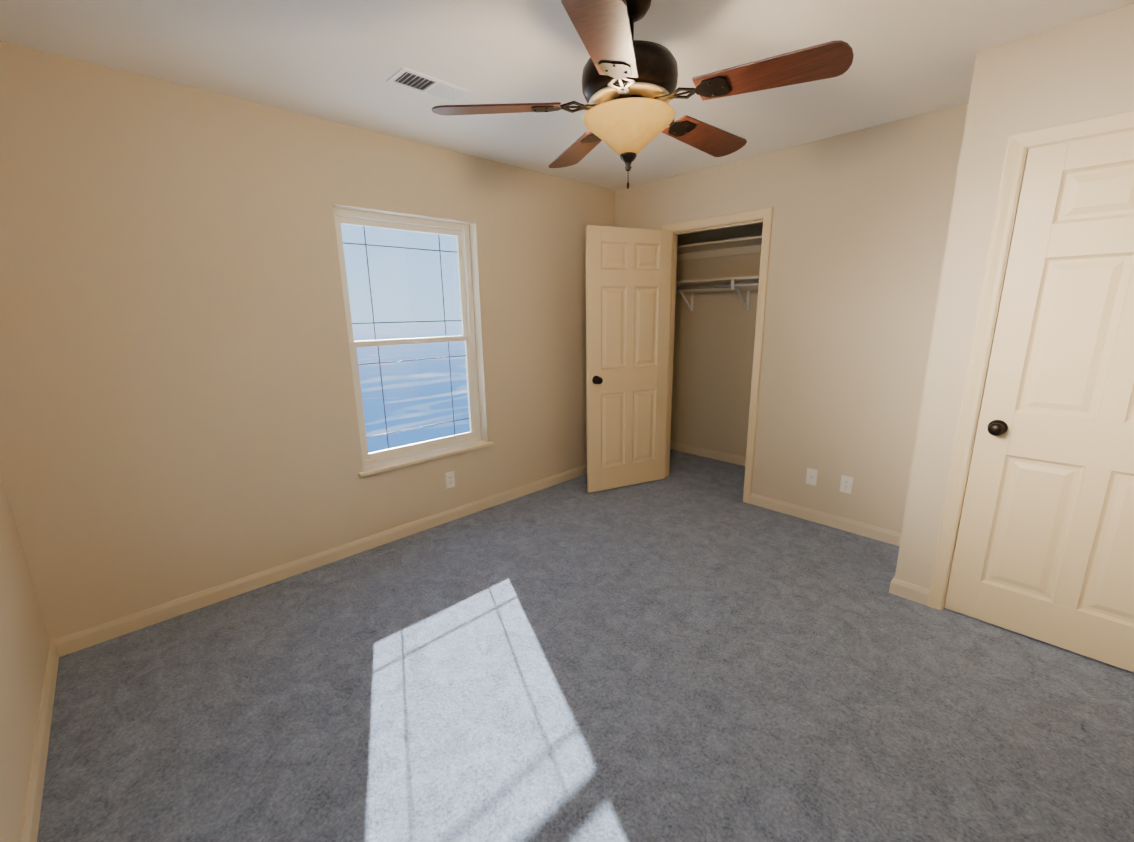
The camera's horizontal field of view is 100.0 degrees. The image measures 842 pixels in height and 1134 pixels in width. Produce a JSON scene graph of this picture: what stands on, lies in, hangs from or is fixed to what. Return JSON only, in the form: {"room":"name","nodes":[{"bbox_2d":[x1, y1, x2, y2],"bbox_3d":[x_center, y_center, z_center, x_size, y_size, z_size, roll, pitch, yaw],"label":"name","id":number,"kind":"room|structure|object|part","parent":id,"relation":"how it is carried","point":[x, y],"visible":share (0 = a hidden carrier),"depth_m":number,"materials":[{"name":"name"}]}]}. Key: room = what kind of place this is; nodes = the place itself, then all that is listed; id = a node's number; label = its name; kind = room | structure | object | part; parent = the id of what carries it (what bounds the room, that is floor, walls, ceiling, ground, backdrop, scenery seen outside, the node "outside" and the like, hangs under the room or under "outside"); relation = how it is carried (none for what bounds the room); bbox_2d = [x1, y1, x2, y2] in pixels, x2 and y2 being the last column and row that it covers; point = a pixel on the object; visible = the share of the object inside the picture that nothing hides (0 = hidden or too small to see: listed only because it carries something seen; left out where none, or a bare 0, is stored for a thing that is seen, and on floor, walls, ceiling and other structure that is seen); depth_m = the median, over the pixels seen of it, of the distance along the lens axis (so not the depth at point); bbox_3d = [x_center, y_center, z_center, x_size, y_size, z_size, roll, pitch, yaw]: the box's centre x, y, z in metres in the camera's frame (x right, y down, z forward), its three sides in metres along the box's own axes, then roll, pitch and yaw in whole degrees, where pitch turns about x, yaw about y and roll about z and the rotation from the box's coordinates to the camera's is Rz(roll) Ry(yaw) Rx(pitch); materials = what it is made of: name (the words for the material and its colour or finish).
{"room":"empty bedroom","nodes":[
{"label":"empty bedroom","id":0,"kind":"room"},
{"bbox_2d":[0,474,49,841],"bbox_3d":[-1.073,0.134,0.494,0.150,2.440,3.600,-13,18,-42],"label":"wall","id":1,"kind":"structure","parent":0,"point":[24,642],"depth_m":1.60,"materials":[{"name":"paint"}]},
{"bbox_2d":[19,638,62,841],"bbox_3d":[-1.038,1.260,0.856,0.013,0.083,3.420,-13,18,-42],"label":"baseboard","id":2,"kind":"structure","parent":1,"relation":"attached to","point":[32,809],"depth_m":1.57,"materials":[{"name":"paint"}]},
{"bbox_2d":[0,41,614,640],"bbox_3d":[-0.691,-0.538,3.383,4.810,2.440,0.150,-13,18,-42],"label":"wall","id":3,"kind":"structure","parent":0,"point":[178,413],"depth_m":2.31,"materials":[{"name":"paint"}]},
{"bbox_2d":[59,465,586,655],"bbox_3d":[-0.897,0.687,3.328,3.730,0.083,0.013,-13,18,-42],"label":"baseboard","id":4,"kind":"structure","parent":3,"relation":"attached to","point":[81,639],"depth_m":2.66,"materials":[{"name":"paint"}]},
{"bbox_2d":[333,207,480,466],"bbox_3d":[-1.008,-0.527,3.132,0.910,1.520,0.069,-13,18,-42],"label":"window","id":5,"kind":"structure","parent":3,"relation":"in","point":[460,232],"depth_m":3.12,"materials":[{"name":"beige plastic"}]},
{"bbox_2d":[343,226,461,339],"bbox_3d":[-1.022,-0.872,3.062,0.762,0.668,0.002,-13,18,-42],"label":"window grille","id":6,"kind":"object","parent":5,"relation":"attached to","point":[373,323],"depth_m":2.98,"materials":[{"name":"grey plastic"}]},
{"bbox_2d":[358,342,469,448],"bbox_3d":[-0.994,-0.182,3.202,0.762,0.668,0.002,-13,18,-42],"label":"window grille","id":7,"kind":"object","parent":5,"relation":"attached to","point":[379,362],"depth_m":3.14,"materials":[{"name":"grey"}]},
{"bbox_2d":[358,440,493,476],"bbox_3d":[-0.934,0.238,3.241,0.980,0.022,0.119,-13,18,-42],"label":"window sill","id":8,"kind":"structure","parent":3,"relation":"attached to","point":[398,463],"depth_m":3.18,"materials":[{"name":"paint"}]},
{"bbox_2d":[445,471,454,488],"bbox_3d":[-0.820,0.416,3.349,0.070,0.115,0.008,-13,18,-42],"label":"duplex electrical outlet","id":9,"kind":"object","parent":3,"relation":"attached to","point":[450,479],"visible":1,"depth_m":3.35,"materials":[{"name":"white plastic"}]},
{"bbox_2d":[0,0,1133,189],"bbox_3d":[0.537,-1.512,1.826,4.810,0.120,3.750,-13,18,-42],"label":"ceiling","id":10,"kind":"structure","parent":0,"point":[340,61],"depth_m":1.88,"materials":[{"name":"paint"}]},
{"bbox_2d":[386,67,472,103],"bbox_3d":[-0.611,-1.499,2.138,0.340,0.011,0.165,-13,18,-42],"label":"ceiling vent","id":11,"kind":"object","parent":10,"relation":"in","point":[413,80],"visible":1,"depth_m":2.12,"materials":[{"name":"white metal"}]},
{"bbox_2d":[432,0,853,188],"bbox_3d":[0.248,-1.103,1.626,1.235,0.579,1.262,-13,18,-42],"label":"fan","id":12,"kind":"object","parent":10,"relation":"hanging from","point":[629,86],"visible":1,"depth_m":1.49,"materials":[{"name":"brown wood"}]},
{"bbox_3d":[0.212,-0.979,1.636,0.310,0.120,0.310,-13,18,-42],"label":"lamp shade","id":13,"kind":"part","parent":12,"relation":"part of","materials":[{"name":"white glass"}]},
{"bbox_3d":[0.210,-1.081,1.613,0.272,0.006,0.272,-13,18,-42],"label":"rotor plate","id":14,"kind":"part","parent":12,"relation":"part of","materials":[{"name":"beige"}]},
{"bbox_2d":[37,449,1133,841],"bbox_3d":[0.575,0.973,2.399,4.810,0.100,3.750,-13,18,-42],"label":"floor","id":15,"kind":"structure","parent":0,"point":[691,649],"depth_m":1.80,"materials":[{"name":"carpet"}]},
{"bbox_2d":[670,222,762,456],"bbox_3d":[2.251,-0.655,3.694,0.110,2.440,3.450,-13,18,-42],"label":"wall","id":16,"kind":"structure","parent":0,"point":[714,338],"depth_m":4.52,"materials":[{"name":"paint"}]},
{"bbox_2d":[670,441,745,465],"bbox_3d":[1.384,0.432,4.283,0.710,0.083,1.750,-13,18,-42],"label":"baseboard","id":17,"kind":"structure","parent":16,"relation":"attached to","point":[718,455],"depth_m":4.74,"materials":[{"name":"paint"}]},
{"bbox_2d":[676,276,758,310],"bbox_3d":[1.488,-1.082,4.058,0.360,0.270,1.750,-13,18,-42],"label":"closet shelf","id":18,"kind":"object","parent":16,"relation":"attached to","point":[748,284],"visible":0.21,"depth_m":4.19,"materials":[{"name":"paint"}]},
{"bbox_3d":[1.407,-1.131,3.968,0.052,0.052,1.712,-13,18,-42],"label":"rod","id":19,"kind":"part","parent":18,"relation":"part of","materials":[{"name":"silver metal"}]},
{"bbox_2d":[677,235,761,260],"bbox_3d":[1.467,-1.452,3.958,0.400,0.082,1.750,-13,18,-42],"label":"closet shelf","id":20,"kind":"object","parent":16,"relation":"attached to","point":[739,246],"visible":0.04,"depth_m":4.16,"materials":[{"name":"paint"}]},
{"bbox_2d":[615,103,967,532],"bbox_3d":[1.659,-0.519,3.143,0.110,2.440,3.450,-13,18,-42],"label":"wall","id":21,"kind":"structure","parent":0,"point":[861,218],"depth_m":2.97,"materials":[{"name":"paint"}]},
{"bbox_2d":[585,225,671,492],"bbox_3d":[0.491,-0.451,3.783,0.740,2.030,0.173,-7,14,-24],"label":"closet door","id":22,"kind":"structure","parent":21,"relation":"in","point":[628,280],"depth_m":3.74,"materials":[{"name":"paint"}]},
{"bbox_3d":[0.216,-0.320,3.682,0.066,0.066,0.173,-7,14,-24],"label":"knob","id":23,"kind":"part","parent":22,"relation":"part of","materials":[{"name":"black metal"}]},
{"bbox_2d":[664,218,762,492],"bbox_3d":[1.121,-0.450,3.738,0.110,2.054,0.784,-13,18,-42],"label":"door frame","id":24,"kind":"structure","parent":21,"relation":"attached to","point":[675,234],"depth_m":3.91,"materials":[{"name":"paint"}]},
{"bbox_2d":[662,207,772,503],"bbox_3d":[1.075,-0.460,3.690,0.018,2.097,0.870,-13,18,-42],"label":"trim","id":25,"kind":"structure","parent":21,"relation":"attached to","point":[766,214],"depth_m":3.39,"materials":[{"name":"paint"}]},
{"bbox_2d":[806,468,817,485],"bbox_3d":[1.672,0.383,3.257,0.017,0.115,0.070,-13,18,-42],"label":"outlet","id":26,"kind":"object","parent":21,"relation":"attached to","point":[811,476],"visible":1,"depth_m":3.26,"materials":[{"name":"white plastic"}]},
{"bbox_2d":[840,475,852,493],"bbox_3d":[1.825,0.415,3.109,0.008,0.115,0.070,-13,18,-42],"label":"duplex electrical outlet","id":27,"kind":"object","parent":21,"relation":"attached to","point":[846,484],"visible":1,"depth_m":3.11,"materials":[{"name":"white plastic"}]},
{"bbox_2d":[895,4,1133,588],"bbox_3d":[2.241,-0.274,2.040,0.615,2.440,1.015,-13,18,-42],"label":"wall","id":28,"kind":"structure","parent":0,"point":[1079,70],"depth_m":1.96,"materials":[{"name":"paint"}]},
{"bbox_2d":[750,493,928,605],"bbox_3d":[1.588,0.729,2.980,0.628,0.083,1.204,-13,18,-42],"label":"baseboard","id":29,"kind":"structure","parent":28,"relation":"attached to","point":[909,591],"depth_m":3.11,"materials":[{"name":"paint"}]},
{"bbox_2d":[927,110,1133,609],"bbox_3d":[2.114,-0.050,1.844,0.128,2.097,0.890,-13,18,-42],"label":"door frame","id":30,"kind":"structure","parent":28,"relation":"attached to","point":[1018,144],"depth_m":2.01,"materials":[{"name":"paint"}]},
{"bbox_2d":[944,130,1133,672],"bbox_3d":[2.096,-0.025,1.831,0.173,2.030,0.760,-13,18,-42],"label":"door","id":31,"kind":"structure","parent":28,"relation":"in","point":[1044,549],"depth_m":1.91,"materials":[{"name":"paint"}]},
{"bbox_3d":[1.880,0.025,2.075,0.173,0.066,0.066,-13,18,-42],"label":"knob","id":32,"kind":"part","parent":31,"relation":"part of","materials":[{"name":"brown metal"}]},
{"label":"outside","id":33,"kind":"structure","parent":0,"visible":0},
{"bbox_2d":[353,325,474,466],"bbox_3d":[0.449,0.782,4.681,120.000,0.150,120.000,-13,18,-42],"label":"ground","id":34,"kind":"structure","parent":33,"point":[409,377],"depth_m":11.63,"materials":[{"name":"blue"}]}
]}

